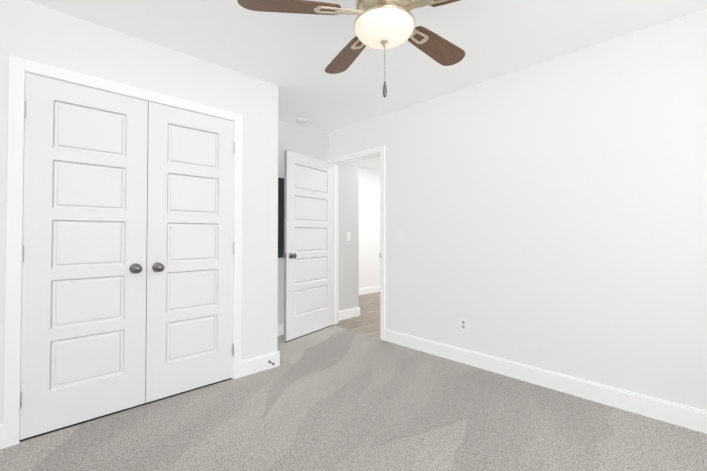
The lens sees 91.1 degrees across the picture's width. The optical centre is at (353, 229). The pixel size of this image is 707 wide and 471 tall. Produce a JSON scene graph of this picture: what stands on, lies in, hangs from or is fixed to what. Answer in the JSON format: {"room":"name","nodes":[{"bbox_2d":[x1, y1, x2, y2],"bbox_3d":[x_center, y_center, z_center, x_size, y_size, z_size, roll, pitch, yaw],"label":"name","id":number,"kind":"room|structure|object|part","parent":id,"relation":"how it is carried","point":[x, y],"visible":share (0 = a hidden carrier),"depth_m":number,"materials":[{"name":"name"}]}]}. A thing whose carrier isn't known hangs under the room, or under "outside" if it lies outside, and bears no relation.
{"room":"empty bedroom","nodes":[
{"label":"empty bedroom","id":0,"kind":"room"},
{"bbox_2d":[0,0,277,423],"bbox_3d":[-1.681,-0.050,2.606,2.070,2.450,0.785,1,-1,-44],"label":"wall","id":1,"kind":"structure","parent":0,"point":[33,31],"depth_m":2.53,"materials":[{"name":"white paint"}]},
{"bbox_2d":[0,424,3,448],"bbox_3d":[-2.000,1.099,1.729,0.360,0.125,0.015,1,-1,-44],"label":"baseboard","id":2,"kind":"structure","parent":1,"relation":"attached to","point":[1,425],"depth_m":1.84,"materials":[{"name":"white wood"}]},
{"bbox_2d":[20,73,147,439],"bbox_3d":[-1.602,0.140,2.112,0.611,2.030,0.105,1,-1,-44],"label":"closet door","id":3,"kind":"structure","parent":1,"relation":"in","point":[83,330],"depth_m":2.10,"materials":[{"name":"wood"}]},
{"bbox_3d":[-1.416,0.254,2.265,0.068,0.068,0.070,1,-1,-44],"label":"knob","id":4,"kind":"part","parent":3,"relation":"part of","materials":[{"name":"grey metal"}]},
{"bbox_2d":[3,55,242,447],"bbox_3d":[-1.427,0.116,2.374,1.340,2.110,0.138,1,-1,-44],"label":"trim","id":5,"kind":"structure","parent":1,"relation":"attached to","point":[19,68],"depth_m":1.90,"materials":[{"name":"white wood"}]},
{"bbox_2d":[145,102,234,402],"bbox_3d":[-1.158,0.147,2.538,0.611,2.030,0.105,1,-1,-44],"label":"closet door","id":6,"kind":"structure","parent":1,"relation":"in","point":[190,253],"depth_m":2.52,"materials":[{"name":"wood"}]},
{"bbox_3d":[-1.320,0.256,2.356,0.068,0.068,0.070,1,-1,-44],"label":"knob","id":7,"kind":"part","parent":6,"relation":"part of","materials":[{"name":"grey metal"}]},
{"bbox_2d":[241,352,275,376],"bbox_3d":[-0.791,1.117,2.888,0.310,0.125,0.015,1,-1,-44],"label":"baseboard","id":8,"kind":"structure","parent":1,"relation":"attached to","point":[259,363],"depth_m":2.87,"materials":[{"name":"white wood"}]},
{"bbox_2d":[276,351,279,366],"bbox_3d":[-0.910,1.123,3.289,0.015,0.125,0.760,1,-1,-44],"label":"baseboard","id":9,"kind":"structure","parent":1,"relation":"attached to","point":[277,352],"depth_m":3.01,"materials":[{"name":"white wood"}]},
{"bbox_2d":[20,119,328,389],"bbox_3d":[-1.594,-0.039,3.317,3.420,2.450,0.120,1,-1,-44],"label":"wall","id":10,"kind":"structure","parent":0,"point":[306,141],"depth_m":4.09,"materials":[{"name":"white paint"}]},
{"bbox_2d":[278,323,283,335],"bbox_3d":[-0.756,1.134,4.007,1.230,0.125,0.015,1,-1,-44],"label":"baseboard","id":11,"kind":"structure","parent":10,"relation":"attached to","point":[280,326],"depth_m":3.93,"materials":[{"name":"white wood"}]},
{"bbox_2d":[278,178,283,257],"bbox_3d":[-0.886,-0.140,3.895,0.500,0.910,0.026,1,-1,-44],"label":"panel","id":12,"kind":"object","parent":10,"relation":"attached to","point":[280,217],"depth_m":3.94,"materials":[{"name":"grey"}]},
{"bbox_2d":[339,161,358,310],"bbox_3d":[-0.553,-0.010,5.215,0.470,2.450,1.320,1,-1,-44],"label":"wall","id":13,"kind":"structure","parent":0,"point":[348,222],"depth_m":4.77,"materials":[{"name":"grey paint"}]},
{"bbox_2d":[347,232,350,240],"bbox_3d":[-0.061,0.088,4.758,0.072,0.117,0.018,1,-1,-44],"label":"light switch","id":14,"kind":"object","parent":13,"relation":"attached to","point":[348,236],"visible":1,"depth_m":4.76,"materials":[{"name":"white plastic"}]},
{"bbox_2d":[339,307,358,320],"bbox_3d":[-0.098,1.145,4.708,0.450,0.125,0.015,1,-1,-44],"label":"baseboard","id":15,"kind":"structure","parent":13,"relation":"attached to","point":[348,313],"depth_m":4.73,"materials":[{"name":"white wood"}]},
{"bbox_2d":[0,325,706,470],"bbox_3d":[-0.112,1.187,1.760,3.432,0.050,4.390,1,-1,-44],"label":"floor carpet","id":16,"kind":"object","parent":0,"point":[334,398],"visible":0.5,"depth_m":2.05,"materials":[{"name":"grey carpet"}]},
{"bbox_2d":[20,378,231,441],"bbox_3d":[-1.410,1.170,2.340,1.212,0.002,0.046,1,-1,-44],"label":"door gap","id":17,"kind":"object","parent":16,"relation":"on","point":[145,403],"visible":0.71,"depth_m":2.22,"materials":[{"name":"black"}]},
{"bbox_2d":[285,325,332,342],"bbox_3d":[-0.497,1.196,4.027,0.029,0.002,0.839,-1,-1,33],"label":"shadow","id":18,"kind":"object","parent":16,"relation":"on","point":[307,334],"visible":0.79,"depth_m":3.96,"materials":[{"name":"black"}]},
{"bbox_2d":[333,292,379,337],"bbox_3d":[1.161,1.242,5.266,3.258,0.048,3.590,1,-1,-44],"label":"floor","id":19,"kind":"structure","parent":0,"point":[367,321],"depth_m":4.68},
{"bbox_2d":[28,0,706,169],"bbox_3d":[0.631,-1.314,3.378,6.690,0.100,5.640,1,-1,-44],"label":"ceiling","id":20,"kind":"structure","parent":0,"point":[291,56],"depth_m":2.33,"materials":[{"name":"white paint"}]},
{"bbox_2d":[296,118,307,123],"bbox_3d":[-0.590,-1.235,3.965,0.136,0.038,0.136,1,-1,-44],"label":"smoke detector","id":21,"kind":"object","parent":20,"relation":"attached to","point":[301,121],"visible":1,"depth_m":3.92,"materials":[{"name":"white plastic"}]},
{"bbox_2d":[237,0,464,96],"bbox_3d":[0.181,-0.948,1.628,1.198,0.685,1.247,1,-1,-44],"label":"ceiling fan","id":22,"kind":"object","parent":20,"relation":"hanging from","point":[384,24],"visible":1,"depth_m":1.56,"materials":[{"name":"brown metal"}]},
{"bbox_3d":[-0.279,-0.995,1.543,0.395,0.033,0.330,1,-1,-44],"label":"blade","id":23,"kind":"part","parent":22,"relation":"part of","materials":[{"name":"brown wood"}]},
{"bbox_3d":[-0.034,-0.988,1.980,0.237,0.033,0.440,1,-1,-44],"label":"blade","id":24,"kind":"part","parent":22,"relation":"part of","materials":[{"name":"brown wood"}]},
{"bbox_3d":[0.141,-0.899,1.592,0.274,0.072,0.274,1,-1,-44],"label":"lamp shade","id":25,"kind":"part","parent":22,"relation":"part of","materials":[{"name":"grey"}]},
{"bbox_3d":[0.455,-0.990,1.883,0.450,0.033,0.144,1,-1,-44],"label":"blade","id":26,"kind":"part","parent":22,"relation":"part of","materials":[{"name":"brown wood"}]},
{"bbox_3d":[0.515,-0.997,1.391,0.227,0.033,0.443,1,-1,-44],"label":"blade","id":27,"kind":"part","parent":22,"relation":"part of","materials":[{"name":"brown wood"}]},
{"bbox_2d":[359,166,379,288],"bbox_3d":[0.115,0.013,6.686,2.530,2.450,0.120,1,-1,-44],"label":"wall","id":28,"kind":"structure","parent":0,"point":[369,227],"depth_m":6.78,"materials":[{"name":"white paint"}]},
{"bbox_2d":[359,286,379,294],"bbox_3d":[0.172,1.175,6.629,2.560,0.125,0.015,1,-1,-44],"label":"baseboard","id":29,"kind":"structure","parent":28,"relation":"attached to","point":[374,289],"depth_m":6.75,"materials":[{"name":"white wood"}]},
{"bbox_2d":[329,8,706,410],"bbox_3d":[1.161,-0.044,3.000,0.120,2.450,4.390,1,-1,-44],"label":"wall","id":30,"kind":"structure","parent":0,"point":[550,215],"depth_m":2.51,"materials":[{"name":"white paint"}]},
{"bbox_2d":[328,146,384,340],"bbox_3d":[0.058,0.143,4.149,0.156,2.110,0.959,1,-1,-44],"label":"door frame","id":31,"kind":"structure","parent":30,"relation":"attached to","point":[381,150],"depth_m":3.79,"materials":[{"name":"white wood"}]},
{"bbox_2d":[283,150,333,340],"bbox_3d":[-0.495,0.170,4.046,0.175,2.030,0.847,-1,-1,33],"label":"bedroom door","id":32,"kind":"structure","parent":31,"relation":"in","point":[308,255],"depth_m":3.98,"materials":[{"name":"wood"}]},
{"bbox_3d":[-0.646,0.277,3.717,0.070,0.068,0.068,-1,-1,33],"label":"knob","id":33,"kind":"part","parent":32,"relation":"part of","materials":[{"name":"grey metal"}]},
{"bbox_2d":[460,317,466,331],"bbox_3d":[0.978,0.842,3.086,0.008,0.117,0.072,1,-1,-44],"label":"outlet","id":34,"kind":"object","parent":30,"relation":"attached to","point":[463,324],"visible":1,"depth_m":3.08,"materials":[{"name":"white plastic"}]},
{"bbox_2d":[385,329,706,433],"bbox_3d":[1.434,1.112,2.600,0.015,0.125,3.160,1,-1,-44],"label":"baseboard","id":35,"kind":"structure","parent":30,"relation":"attached to","point":[691,418],"depth_m":2.48,"materials":[{"name":"white wood"}]}
]}

